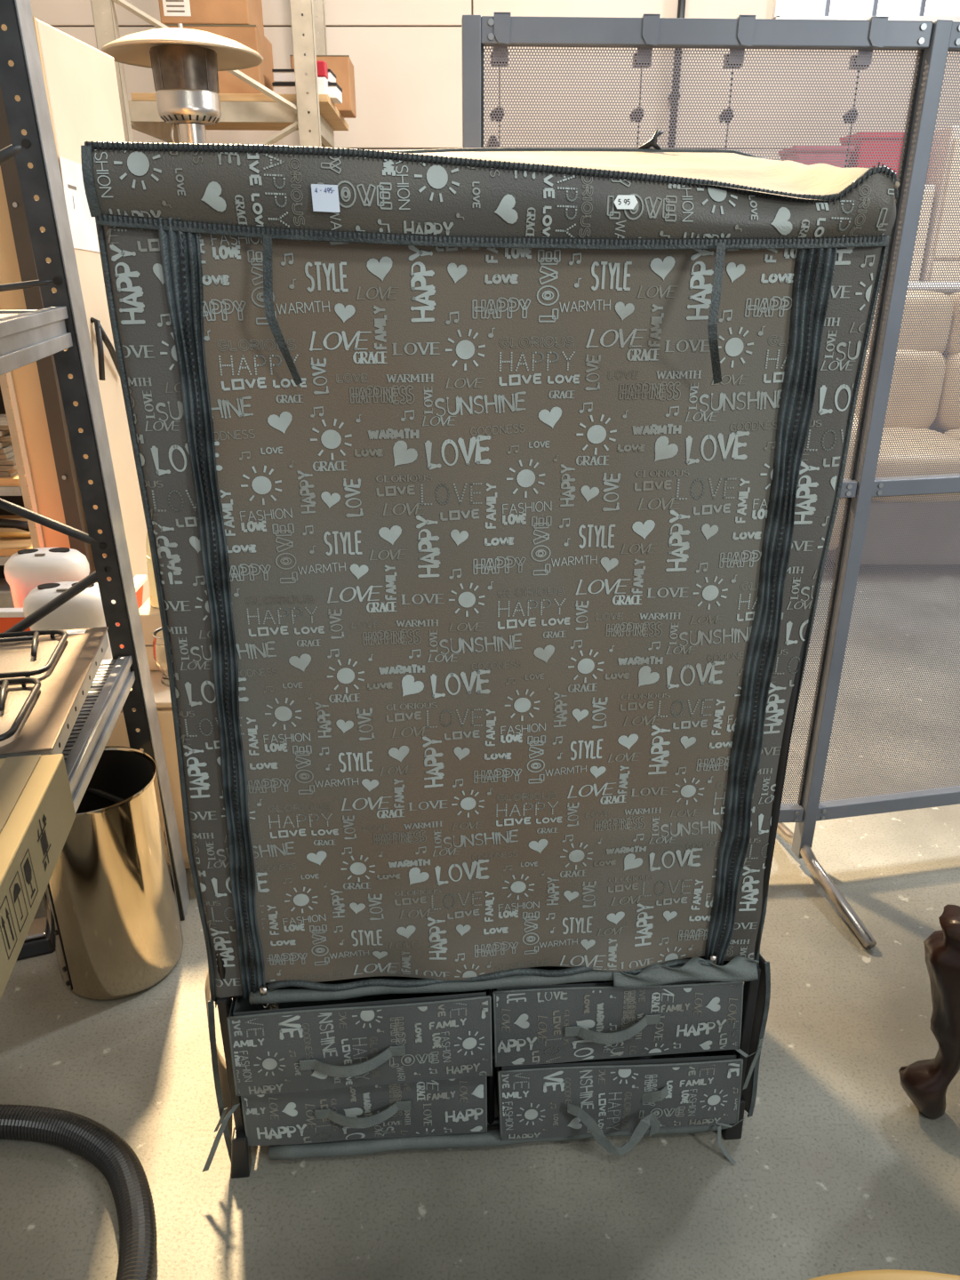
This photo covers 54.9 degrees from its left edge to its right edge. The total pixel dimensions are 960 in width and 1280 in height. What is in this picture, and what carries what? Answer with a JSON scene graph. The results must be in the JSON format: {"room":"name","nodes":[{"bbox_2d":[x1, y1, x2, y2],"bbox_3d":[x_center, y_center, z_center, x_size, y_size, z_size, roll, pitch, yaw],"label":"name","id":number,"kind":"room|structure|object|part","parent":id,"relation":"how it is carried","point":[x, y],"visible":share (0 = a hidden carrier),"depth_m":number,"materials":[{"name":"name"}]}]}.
{"room":"secondhand store","nodes":[
{"label":"secondhand store","id":0,"kind":"room"},
{"bbox_2d":[0,556,959,1279],"bbox_3d":[1.200,0.437,2.828,8.000,0.001,8.050,0,23,0],"label":"floor","id":1,"kind":"structure","parent":0,"point":[836,1170],"depth_m":1.67,"materials":[{"name":"concrete"}]},
{"bbox_2d":[0,373,39,577],"bbox_3d":[-1.920,-0.513,3.263,0.950,1.400,0.460,0,23,0],"label":"shelves","id":2,"kind":"object","parent":1,"relation":"on","point":[13,489],"visible":0.16,"depth_m":3.05,"materials":[{"name":"brown wood"}]},
{"bbox_3d":[-1.950,-0.268,3.125,0.890,0.030,0.008,0,23,0],"label":"shelf rail","id":3,"kind":"part","parent":2,"relation":"part of","materials":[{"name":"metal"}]},
{"bbox_2d":[0,577,14,607],"bbox_3d":[-1.660,-0.160,3.328,0.260,0.090,0.140,0,23,0],"label":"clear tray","id":4,"kind":"object","parent":2,"relation":"on","point":[6,601],"visible":0.05,"depth_m":3.26,"materials":[{"name":"plastic"}]},
{"bbox_2d":[0,470,17,477],"bbox_3d":[-1.684,-0.590,3.143,0.300,0.017,0.220,2,23,4],"label":"magazine","id":5,"kind":"object","parent":2,"relation":"on","point":[3,474],"visible":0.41,"depth_m":3.04,"materials":[{"name":"grey paper"}]},
{"bbox_2d":[0,464,16,471],"bbox_3d":[-1.667,-0.607,3.135,0.300,0.017,0.220,2,23,5],"label":"magazine","id":6,"kind":"object","parent":5,"relation":"on","point":[8,468],"visible":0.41,"depth_m":3.02,"materials":[{"name":"grey paper"}]},
{"bbox_2d":[0,453,21,465],"bbox_3d":[-1.673,-0.624,3.128,0.300,0.017,0.220,1,23,2],"label":"magazine","id":7,"kind":"object","parent":6,"relation":"on","point":[11,461],"visible":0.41,"depth_m":3.02,"materials":[{"name":"grey paper"}]},
{"bbox_2d":[0,450,14,459],"bbox_3d":[-1.697,-0.641,3.121,0.300,0.017,0.220,0,23,0],"label":"magazine","id":8,"kind":"object","parent":7,"relation":"on","point":[10,454],"visible":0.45,"depth_m":3.03,"materials":[{"name":"grey paper"}]},
{"bbox_2d":[0,444,13,454],"bbox_3d":[-1.698,-0.658,3.114,0.300,0.017,0.220,0,23,1],"label":"magazine","id":9,"kind":"object","parent":8,"relation":"on","point":[9,448],"visible":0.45,"depth_m":3.03,"materials":[{"name":"grey paper"}]},
{"bbox_2d":[0,441,12,448],"bbox_3d":[-1.696,-0.675,3.106,0.300,0.017,0.220,2,23,5],"label":"magazine","id":10,"kind":"object","parent":9,"relation":"on","point":[3,444],"visible":0.02,"depth_m":3.02,"materials":[{"name":"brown paper"}]},
{"bbox_2d":[0,433,11,441],"bbox_3d":[-1.679,-0.692,3.099,0.300,0.017,0.220,-2,23,-4],"label":"magazine","id":11,"kind":"object","parent":10,"relation":"on","point":[7,437],"visible":0.02,"depth_m":3.01,"materials":[{"name":"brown paper"}]},
{"bbox_2d":[0,430,9,437],"bbox_3d":[-1.694,-0.709,3.092,0.300,0.017,0.220,2,23,3],"label":"magazine","id":12,"kind":"object","parent":11,"relation":"on","point":[2,432],"visible":0.02,"depth_m":3.01,"materials":[{"name":"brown paper"}]},
{"bbox_2d":[0,414,15,430],"bbox_3d":[-1.669,-0.726,3.084,0.300,0.017,0.220,-2,23,-6],"label":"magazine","id":13,"kind":"object","parent":12,"relation":"on","point":[4,423],"visible":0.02,"depth_m":3.03,"materials":[{"name":"grey paper"}]},
{"bbox_3d":[-1.950,-0.488,3.030,0.890,0.030,0.008,0,23,0],"label":"shelf rail","id":14,"kind":"part","parent":2,"relation":"part of","materials":[{"name":"wood"}]},
{"bbox_2d":[0,518,30,537],"bbox_3d":[-1.660,-0.391,3.215,0.247,0.062,0.065,0,23,0],"label":"tool","id":15,"kind":"object","parent":2,"relation":"on","point":[23,525],"visible":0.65,"depth_m":3.21,"materials":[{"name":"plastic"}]},
{"bbox_2d":[16,917,55,959],"bbox_3d":[-1.071,0.696,2.174,0.164,0.042,0.115,-8,25,-18],"label":"stand base","id":16,"kind":"object","parent":1,"relation":"on","point":[38,941],"visible":0.57,"depth_m":2.15,"materials":[{"name":"plastic"}]},
{"bbox_3d":[-1.077,0.684,2.164,0.115,0.012,0.065,-8,25,-18],"label":"plate","id":17,"kind":"part","parent":16,"relation":"part of","materials":[{"name":"metal"}]},
{"bbox_2d":[0,84,97,582],"bbox_3d":[-1.095,-0.620,2.375,0.040,2.300,0.046,0,23,0],"label":"upright","id":18,"kind":"object","parent":1,"relation":"on","point":[73,508],"visible":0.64,"depth_m":2.34,"materials":[{"name":"metal"}]},
{"bbox_2d":[0,16,149,604],"bbox_3d":[-1.099,-0.587,2.695,0.253,1.985,0.505,0,23,0],"label":"tall cabinet","id":19,"kind":"object","parent":1,"relation":"on","point":[80,79],"visible":0.3,"depth_m":2.42,"materials":[{"name":"beige wood"}]},
{"bbox_3d":[-1.213,-0.481,2.469,0.014,1.930,0.005,0,23,0],"label":"trim","id":20,"kind":"part","parent":19,"relation":"part of","materials":[{"name":"brown wood"}]},
{"bbox_2d":[59,156,99,252],"bbox_3d":[-0.997,-1.084,2.315,0.002,0.213,0.204,0,23,0],"label":"paper notice","id":21,"kind":"object","parent":19,"relation":"attached to","point":[83,226],"visible":0.81,"depth_m":2.29,"materials":[{"name":"white paper"}]},
{"bbox_3d":[-0.985,-0.753,2.393,0.023,0.154,0.055,-9,25,-19],"label":"handle","id":22,"kind":"part","parent":19,"relation":"part of","materials":[{"name":"black plastic"}]},
{"bbox_3d":[-0.983,-0.769,2.465,0.022,0.152,0.136,0,23,0],"label":"handle arm","id":23,"kind":"part","parent":19,"relation":"part of","materials":[{"name":"black plastic"}]},
{"bbox_2d":[0,1104,157,1279],"bbox_3d":[-0.807,0.981,1.490,1.079,0.057,0.513,20,31,39],"label":"hose","id":24,"kind":"object","parent":1,"relation":"on","point":[124,1173],"visible":1,"depth_m":1.61,"materials":[{"name":"black rubber"}]},
{"bbox_2d":[0,0,190,920],"bbox_3d":[-0.860,-0.039,1.089,0.510,2.250,1.690,-3,24,-8],"label":"metal shelving unit","id":25,"kind":"object","parent":1,"relation":"on","point":[27,336],"visible":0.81,"depth_m":1.74,"materials":[{"name":"metal"}]},
{"bbox_2d":[0,753,75,999],"bbox_3d":[-0.773,0.361,1.069,0.421,0.115,0.660,-4,24,-9],"label":"cardboard box","id":26,"kind":"object","parent":25,"relation":"on","point":[37,813],"visible":1,"depth_m":1.24,"materials":[{"name":"brown cardboard"}]},
{"bbox_2d":[0,626,108,758],"bbox_3d":[-0.936,0.111,1.580,0.500,0.173,0.490,-4,24,-10],"label":"gas hob","id":27,"kind":"object","parent":25,"relation":"on","point":[47,676],"visible":0.99,"depth_m":1.59,"materials":[{"name":"silver metal"}]},
{"bbox_2d":[42,745,183,1000],"bbox_3d":[-0.820,0.513,2.034,0.270,0.488,0.270,0,23,0],"label":"bin","id":28,"kind":"object","parent":1,"relation":"on","point":[109,898],"visible":0.82,"depth_m":1.96,"materials":[{"name":"metal"}]},
{"bbox_2d":[105,670,190,868],"bbox_3d":[-1.142,0.302,2.510,1.090,0.500,0.426,-1,23,-2],"label":"base cabinet","id":29,"kind":"object","parent":1,"relation":"on","point":[119,736],"visible":0.02,"depth_m":2.28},
{"bbox_2d":[22,581,116,659],"bbox_3d":[-0.975,-0.002,2.231,0.203,0.278,0.128,-3,24,-7],"label":"appliance","id":30,"kind":"object","parent":29,"relation":"on","point":[84,610],"visible":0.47,"depth_m":2.15,"materials":[{"name":"plastic"}]},
{"bbox_2d":[0,575,147,647],"bbox_3d":[-1.187,-0.037,2.428,0.565,0.186,0.270,-1,23,-2],"label":"crate","id":31,"kind":"object","parent":29,"relation":"on","point":[9,617],"visible":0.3,"depth_m":2.29,"materials":[{"name":"plastic"}]},
{"bbox_2d":[3,547,89,607],"bbox_3d":[-1.120,-0.103,2.427,0.203,0.278,0.128,-3,24,-7],"label":"appliance","id":32,"kind":"object","parent":31,"relation":"in","point":[25,570],"visible":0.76,"depth_m":2.34,"materials":[{"name":"plastic"}]},
{"bbox_2d":[138,598,161,670],"bbox_3d":[-0.770,-0.027,2.438,0.210,0.158,0.180,0,23,0],"label":"box","id":33,"kind":"object","parent":29,"relation":"on","point":[150,619],"visible":0.05,"depth_m":2.35,"materials":[{"name":"cardboard"}]},
{"bbox_2d":[145,530,159,607],"bbox_3d":[-0.775,-0.204,2.361,0.174,0.222,0.121,0,23,0],"label":"bag","id":34,"kind":"object","parent":33,"relation":"on","point":[153,595],"visible":0.19,"depth_m":2.34,"materials":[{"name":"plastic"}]},
{"bbox_2d":[152,626,169,687],"bbox_3d":[-0.765,0.042,2.305,0.092,0.138,0.092,0,23,0],"label":"glass jar","id":35,"kind":"object","parent":29,"relation":"on","point":[159,654],"visible":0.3,"depth_m":2.27,"materials":[{"name":"white"}]},
{"bbox_2d":[100,23,263,143],"bbox_3d":[-1.125,-1.269,3.917,0.592,2.272,0.592,0,23,0],"label":"patio heater","id":36,"kind":"object","parent":1,"relation":"on","point":[185,64],"visible":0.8,"depth_m":3.47,"materials":[{"name":"metal"}]},
{"bbox_3d":[-1.191,-2.129,3.439,0.003,0.130,0.007,15,27,30],"label":"cage rod","id":37,"kind":"part","parent":36,"relation":"part of","materials":[{"name":"metal"}]},
{"bbox_3d":[-1.101,-2.122,3.423,0.003,0.130,0.008,-5,24,-11],"label":"cage rod","id":38,"kind":"part","parent":36,"relation":"part of","materials":[{"name":"black metal"}]},
{"bbox_3d":[-1.025,-2.142,3.470,0.008,0.130,0.003,15,27,30],"label":"cage rod","id":39,"kind":"part","parent":36,"relation":"part of","materials":[{"name":"metal"}]},
{"bbox_2d":[90,0,348,147],"bbox_3d":[-1.229,-2.237,4.992,0.988,3.200,1.340,-1,23,-3],"label":"storage rack","id":40,"kind":"object","parent":1,"relation":"on","point":[316,113],"visible":0.12,"depth_m":4.25,"materials":[{"name":"beige metal"}]},
{"bbox_3d":[-1.646,-1.977,4.388,0.085,3.200,0.070,-1,23,-3],"label":"post","id":41,"kind":"part","parent":40,"relation":"part of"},
{"bbox_2d":[164,24,274,93],"bbox_3d":[-1.240,-2.760,4.461,0.421,0.278,0.422,-1,23,-2],"label":"carton","id":42,"kind":"object","parent":40,"relation":"on","point":[251,36],"visible":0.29,"depth_m":4.30,"materials":[{"name":"brown cardboard"}]},
{"bbox_2d":[158,0,263,34],"bbox_3d":[-1.260,-3.032,4.333,0.401,0.320,0.402,-1,23,-2],"label":"carton","id":43,"kind":"object","parent":42,"relation":"on","point":[172,12],"visible":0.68,"depth_m":4.20,"materials":[{"name":"brown cardboard"}]},
{"bbox_3d":[-0.787,-1.994,4.429,0.095,3.200,0.070,-1,23,-3],"label":"post","id":44,"kind":"part","parent":40,"relation":"part of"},
{"bbox_2d":[272,82,342,103],"bbox_3d":[-0.835,-2.658,4.495,0.304,0.064,0.206,0,23,0],"label":"ring binder","id":45,"kind":"object","parent":40,"relation":"on","point":[334,90],"visible":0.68,"depth_m":4.40,"materials":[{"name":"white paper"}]},
{"bbox_2d":[272,69,336,82],"bbox_3d":[-0.845,-2.713,4.471,0.274,0.053,0.206,0,23,0],"label":"ring binder","id":46,"kind":"object","parent":45,"relation":"on","point":[280,76],"visible":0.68,"depth_m":4.38,"materials":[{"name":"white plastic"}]},
{"bbox_3d":[-0.908,-2.487,5.573,0.085,3.200,0.070,-1,23,-3],"label":"post","id":47,"kind":"part","parent":40,"relation":"part of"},
{"bbox_2d":[316,60,328,95],"bbox_3d":[-0.760,-2.633,4.343,0.084,0.140,0.084,0,23,0],"label":"canister","id":48,"kind":"object","parent":40,"relation":"on","point":[322,65],"visible":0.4,"depth_m":4.31,"materials":[{"name":"white plastic"}]},
{"bbox_2d":[289,55,356,118],"bbox_3d":[-0.830,-2.949,4.935,0.301,0.250,0.302,-1,23,-2],"label":"carton","id":49,"kind":"object","parent":40,"relation":"on","point":[341,66],"visible":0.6,"depth_m":4.80,"materials":[{"name":"brown cardboard"}]},
{"bbox_2d":[80,129,899,1178],"bbox_3d":[-0.002,0.078,1.535,0.992,1.683,0.540,-2,23,-4],"label":"wardrobe","id":50,"kind":"object","parent":1,"relation":"on","point":[490,497],"visible":1,"depth_m":1.27,"materials":[{"name":"grey fabric"}]},
{"bbox_3d":[-0.448,-0.068,1.473,0.011,1.279,0.446,-2,23,-4],"label":"panel","id":51,"kind":"part","parent":50,"relation":"part of","materials":[{"name":"grey fabric"}]},
{"bbox_3d":[-0.350,0.580,1.504,0.012,0.040,0.009,-2,23,-4],"label":"zipper pull","id":52,"kind":"part","parent":50,"relation":"part of","materials":[{"name":"metal"}]},
{"bbox_3d":[-0.208,0.690,1.509,0.128,0.038,0.026,-2,23,-4],"label":"handle","id":53,"kind":"part","parent":50,"relation":"part of","materials":[{"name":"grey fabric"}]},
{"bbox_3d":[-0.205,0.607,1.670,0.425,0.175,0.335,-2,23,-4],"label":"drawer","id":54,"kind":"part","parent":50,"relation":"part of","materials":[{"name":"fabric"}]},
{"bbox_3d":[-0.202,0.821,1.597,0.121,0.032,0.026,-2,23,-4],"label":"handle","id":55,"kind":"part","parent":50,"relation":"part of","materials":[{"name":"grey fabric"}]},
{"bbox_3d":[-0.210,0.759,1.750,0.420,0.151,0.307,-2,23,-4],"label":"drawer","id":56,"kind":"part","parent":50,"relation":"part of","materials":[{"name":"fabric"}]},
{"bbox_3d":[0.008,0.102,1.578,0.903,1.530,0.435,-2,23,-4],"label":"steel frame","id":57,"kind":"part","parent":50,"relation":"part of","materials":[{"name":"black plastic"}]},
{"bbox_3d":[0.028,0.024,1.304,0.775,1.156,0.022,-2,23,-4],"label":"panel","id":58,"kind":"part","parent":50,"relation":"part of","materials":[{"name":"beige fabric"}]},
{"bbox_3d":[0.225,0.658,1.559,0.118,0.037,0.026,-2,23,-4],"label":"handle","id":59,"kind":"part","parent":50,"relation":"part of","materials":[{"name":"grey fabric"}]},
{"bbox_3d":[0.237,0.855,1.617,0.168,0.090,0.035,-1,23,-2],"label":"handle","id":60,"kind":"part","parent":50,"relation":"part of","materials":[{"name":"grey fabric"}]},
{"bbox_3d":[0.238,0.751,1.778,0.435,0.158,0.321,-2,23,-4],"label":"drawer","id":61,"kind":"part","parent":50,"relation":"part of","materials":[{"name":"fabric"}]},
{"bbox_3d":[0.226,0.594,1.714,0.431,0.160,0.311,-2,23,-4],"label":"drawer","id":62,"kind":"part","parent":50,"relation":"part of","materials":[{"name":"fabric"}]},
{"bbox_3d":[0.019,-0.638,1.258,0.938,0.088,0.462,-2,23,-4],"label":"panel","id":63,"kind":"part","parent":50,"relation":"part of","materials":[{"name":"beige fabric"}]},
{"bbox_3d":[0.309,0.802,1.626,0.046,0.036,0.016,-2,23,-4],"label":"handle","id":64,"kind":"part","parent":50,"relation":"part of","materials":[{"name":"grey fabric"}]},
{"bbox_3d":[0.391,0.547,1.556,0.012,0.040,0.009,-2,23,-4],"label":"zipper pull","id":65,"kind":"part","parent":50,"relation":"part of","materials":[{"name":"metal"}]},
{"bbox_3d":[0.467,-0.096,1.539,0.037,1.278,0.446,-2,23,-4],"label":"panel","id":66,"kind":"part","parent":50,"relation":"part of","materials":[{"name":"grey fabric"}]},
{"bbox_2d":[461,12,959,949],"bbox_3d":[0.843,-0.287,2.109,1.800,1.894,0.724,-3,23,-6],"label":"screen","id":67,"kind":"object","parent":1,"relation":"on","point":[932,41],"visible":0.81,"depth_m":1.86,"materials":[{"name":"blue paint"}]},
{"bbox_3d":[-0.016,-0.272,2.037,0.034,1.858,0.040,-1,23,-3],"label":"post","id":68,"kind":"part","parent":67,"relation":"part of","materials":[{"name":"grey metal"}]},
{"bbox_2d":[486,52,508,146],"bbox_3d":[0.029,-0.942,1.800,0.048,0.346,0.040,-1,23,-3],"label":"hanging cord","id":69,"kind":"object","parent":67,"relation":"hanging from","point":[508,52],"visible":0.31,"depth_m":1.77,"materials":[{"name":"black plastic"}]},
{"bbox_2d":[629,53,651,148],"bbox_3d":[0.305,-0.947,1.812,0.035,0.346,0.020,-1,23,-2],"label":"hanging cord","id":70,"kind":"object","parent":67,"relation":"hanging from","point":[636,53],"visible":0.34,"depth_m":1.77,"materials":[{"name":"black plastic"}]},
{"bbox_3d":[0.415,-0.722,1.872,0.830,0.814,0.001,-1,23,-3],"label":"perforated panel","id":71,"kind":"part","parent":67,"relation":"part of","materials":[{"name":"grey metal"}]},
{"bbox_3d":[0.415,-1.113,1.696,0.830,0.042,0.030,-1,23,-3],"label":"rail","id":72,"kind":"part","parent":67,"relation":"part of","materials":[{"name":"grey metal"}]},
{"bbox_2d":[718,54,743,147],"bbox_3d":[0.479,-0.950,1.820,0.035,0.346,0.020,-1,23,-3],"label":"hanging cord","id":73,"kind":"object","parent":67,"relation":"hanging from","point":[728,54],"visible":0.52,"depth_m":1.78,"materials":[{"name":"black plastic"}]},
{"bbox_3d":[0.415,0.454,2.371,0.830,0.040,0.030,-1,23,-3],"label":"rail","id":74,"kind":"part","parent":67,"relation":"part of","materials":[{"name":"grey metal"}]},
{"bbox_3d":[0.415,0.059,2.208,0.830,0.815,0.001,-1,23,-3],"label":"perforated panel","id":75,"kind":"part","parent":67,"relation":"part of","materials":[{"name":"grey metal"}]},
{"bbox_3d":[0.415,-0.329,2.034,0.830,0.036,0.030,-1,23,-3],"label":"rail","id":76,"kind":"part","parent":67,"relation":"part of","materials":[{"name":"grey metal"}]},
{"bbox_2d":[842,54,868,167],"bbox_3d":[0.724,-0.955,1.831,0.035,0.346,0.020,-1,23,-2],"label":"hanging cord","id":77,"kind":"object","parent":67,"relation":"hanging from","point":[855,54],"visible":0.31,"depth_m":1.79,"materials":[{"name":"black plastic"}]},
{"bbox_3d":[0.847,-0.288,2.075,0.034,1.858,0.040,-4,24,-10],"label":"post","id":78,"kind":"part","parent":67,"relation":"part of","materials":[{"name":"grey metal"}]},
{"bbox_3d":[1.271,0.413,2.466,0.830,0.040,0.030,-4,24,-10],"label":"rail","id":79,"kind":"part","parent":67,"relation":"part of","materials":[{"name":"grey metal"}]},
{"bbox_3d":[1.270,0.018,2.303,0.830,0.815,0.001,-4,24,-10],"label":"perforated panel","id":80,"kind":"part","parent":67,"relation":"part of","materials":[{"name":"grey metal"}]},
{"bbox_3d":[1.271,-0.370,2.129,0.830,0.036,0.030,-4,24,-10],"label":"rail","id":81,"kind":"part","parent":67,"relation":"part of","materials":[{"name":"grey metal"}]},
{"bbox_3d":[1.270,-0.763,1.967,0.830,0.814,0.001,-4,24,-10],"label":"perforated panel","id":82,"kind":"part","parent":67,"relation":"part of","materials":[{"name":"grey metal"}]},
{"bbox_3d":[1.271,-1.154,1.791,0.830,0.042,0.030,-4,24,-10],"label":"rail","id":83,"kind":"part","parent":67,"relation":"part of","materials":[{"name":"grey metal"}]},
{"bbox_2d":[808,1269,959,1279],"bbox_3d":[0.465,1.089,0.746,0.856,0.450,0.856,0,23,0],"label":"round table","id":84,"kind":"object","parent":1,"relation":"on","point":[881,1274],"visible":1,"depth_m":1.04,"materials":[{"name":"brown wood"}]},
{"bbox_2d":[827,290,959,564],"bbox_3d":[2.750,-1.100,4.698,2.420,1.243,1.000,0,23,0],"label":"leather sofa","id":85,"kind":"object","parent":1,"relation":"on","point":[907,291],"visible":0.15,"depth_m":4.56,"materials":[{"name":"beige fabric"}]},
{"bbox_3d":[1.670,-0.896,4.786,0.260,0.714,1.000,0,23,0],"label":"armrest","id":86,"kind":"part","parent":85,"relation":"part of","materials":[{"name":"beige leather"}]},
{"bbox_2d":[854,349,945,428],"bbox_3d":[2.090,-1.336,4.923,0.660,0.449,0.300,0,23,0],"label":"cushion","id":87,"kind":"object","parent":85,"relation":"on","point":[898,349],"depth_m":4.79,"materials":[{"name":"beige fabric"}]},
{"bbox_2d":[867,290,953,352],"bbox_3d":[2.090,-1.642,4.824,0.660,0.347,0.280,0,23,0],"label":"cushion","id":88,"kind":"object","parent":85,"relation":"on","point":[907,291],"depth_m":4.70,"materials":[{"name":"beige fabric"}]},
{"bbox_2d":[871,426,959,502],"bbox_3d":[2.090,-0.895,4.656,0.660,0.265,0.760,0,23,0],"label":"seat cushion","id":89,"kind":"object","parent":85,"relation":"on","point":[884,427],"depth_m":4.34,"materials":[{"name":"beige fabric"}]},
{"bbox_2d":[931,352,959,431],"bbox_3d":[2.750,-1.336,4.923,0.660,0.449,0.300,0,23,0],"label":"cushion","id":90,"kind":"object","parent":85,"relation":"on","point":[943,353],"depth_m":4.83,"materials":[{"name":"beige fabric"}]},
{"bbox_2d":[943,428,959,440],"bbox_3d":[2.750,-0.895,4.656,0.660,0.265,0.760,0,23,0],"label":"seat cushion","id":91,"kind":"object","parent":85,"relation":"on","point":[944,428],"depth_m":4.80,"materials":[{"name":"beige fabric"}]},
{"bbox_2d":[943,292,959,354],"bbox_3d":[2.750,-1.642,4.824,0.660,0.347,0.280,0,23,0],"label":"cushion","id":92,"kind":"object","parent":85,"relation":"on","point":[955,292],"depth_m":4.75,"materials":[{"name":"beige fabric"}]},
{"bbox_2d":[879,281,959,432],"bbox_3d":[2.500,-1.334,5.272,0.900,1.320,0.160,0,23,0],"label":"ledge","id":93,"kind":"object","parent":1,"relation":"on","point":[908,282],"visible":0.04,"depth_m":4.95,"materials":[{"name":"white plastic"}]},
{"bbox_2d":[908,184,935,281],"bbox_3d":[2.010,-1.710,5.539,0.860,1.800,0.572,0,23,0],"label":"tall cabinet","id":94,"kind":"object","parent":1,"relation":"on","point":[925,185],"visible":0.02,"depth_m":5.02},
{"bbox_2d":[777,145,855,167],"bbox_3d":[1.840,-2.609,5.104,0.316,0.190,0.316,0,23,0],"label":"tub","id":95,"kind":"object","parent":94,"relation":"on","point":[794,146],"visible":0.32,"depth_m":4.96,"materials":[{"name":"plastic"}]},
{"bbox_2d":[839,131,904,177],"bbox_3d":[2.190,-2.639,5.091,0.344,0.255,0.316,0,23,0],"label":"crate","id":96,"kind":"object","parent":94,"relation":"on","point":[898,132],"visible":0.14,"depth_m":4.95,"materials":[{"name":"plastic"}]},
{"bbox_2d":[898,904,959,1119],"bbox_3d":[1.133,0.664,1.657,0.542,0.510,0.521,22,31,40],"label":"furniture leg","id":97,"kind":"object","parent":1,"relation":"on","point":[925,1082],"visible":1,"depth_m":1.65,"materials":[{"name":"brown wood"}]},
{"bbox_2d":[919,125,959,281],"bbox_3d":[3.520,-1.839,5.484,2.100,2.080,0.572,0,23,0],"label":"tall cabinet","id":98,"kind":"object","parent":1,"relation":"on","point":[953,125],"visible":0.13,"depth_m":5.01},
{"bbox_3d":[2.830,-1.473,5.342,0.680,1.320,0.022,0,23,0],"label":"door","id":99,"kind":"part","parent":98,"relation":"part of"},
{"bbox_3d":[2.830,-2.364,4.958,0.680,0.580,0.022,0,23,0],"label":"door","id":100,"kind":"part","parent":98,"relation":"part of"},
{"bbox_2d":[29,0,959,160],"bbox_3d":[1.200,-3.266,5.611,8.000,4.600,0.110,0,23,0],"label":"wall","id":101,"kind":"structure","parent":0,"point":[405,55],"depth_m":5.49,"materials":[{"name":"beige paint"}]},
{"bbox_3d":[-1.425,-3.890,5.298,2.750,0.627,0.030,0,23,0],"label":"panel","id":102,"kind":"part","parent":101,"relation":"part of","materials":[{"name":"beige paint"}]},
{"bbox_3d":[-1.425,-3.307,5.549,2.750,0.627,0.030,0,23,0],"label":"panel","id":103,"kind":"part","parent":101,"relation":"part of","materials":[{"name":"beige paint"}]},
{"bbox_3d":[-1.425,-2.724,5.801,2.750,0.627,0.030,0,23,0],"label":"panel","id":104,"kind":"part","parent":101,"relation":"part of","materials":[{"name":"beige paint"}]},
{"bbox_3d":[0.560,-3.890,5.298,1.200,0.627,0.030,0,23,0],"label":"panel","id":105,"kind":"part","parent":101,"relation":"part of","materials":[{"name":"beige paint"}]},
{"bbox_3d":[0.560,-3.307,5.549,1.200,0.627,0.030,0,23,0],"label":"panel","id":106,"kind":"part","parent":101,"relation":"part of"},
{"bbox_2d":[667,0,686,147],"bbox_3d":[1.160,-3.457,5.424,0.060,1.300,0.082,0,23,0],"label":"pipe","id":107,"kind":"object","parent":101,"relation":"attached to","point":[681,7],"visible":0.2,"depth_m":5.44,"materials":[{"name":"black plastic"}]},
{"bbox_3d":[1.452,-3.890,5.298,0.565,0.627,0.030,0,23,0],"label":"panel","id":108,"kind":"part","parent":101,"relation":"part of","materials":[{"name":"beige paint"}]},
{"bbox_3d":[3.185,-2.724,5.801,4.030,0.627,0.030,0,23,0],"label":"panel","id":109,"kind":"part","parent":101,"relation":"part of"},
{"bbox_3d":[3.185,-3.307,5.549,4.030,0.627,0.030,0,23,0],"label":"panel","id":110,"kind":"part","parent":101,"relation":"part of","materials":[{"name":"beige paint"}]},
{"bbox_2d":[772,0,959,22],"bbox_3d":[2.962,-4.001,5.213,2.515,0.935,0.060,0,23,0],"label":"window","id":111,"kind":"structure","parent":101,"relation":"in","point":[850,10],"depth_m":5.35,"materials":[{"name":"white glass"}]},
{"bbox_3d":[1.867,-4.004,5.214,0.263,0.830,0.005,0,23,0],"label":"pane","id":112,"kind":"part","parent":111,"relation":"part of","materials":[{"name":"white"}]},
{"bbox_3d":[2.147,-4.004,5.214,0.251,0.830,0.005,0,23,0],"label":"pane","id":113,"kind":"part","parent":111,"relation":"part of","materials":[{"name":"white"}]},
{"bbox_3d":[2.422,-4.004,5.214,0.251,0.830,0.005,0,23,0],"label":"pane","id":114,"kind":"part","parent":111,"relation":"part of","materials":[{"name":"white"}]},
{"bbox_3d":[2.695,-4.004,5.214,0.246,0.830,0.005,0,23,0],"label":"pane","id":115,"kind":"part","parent":111,"relation":"part of","materials":[{"name":"white"}]}
]}

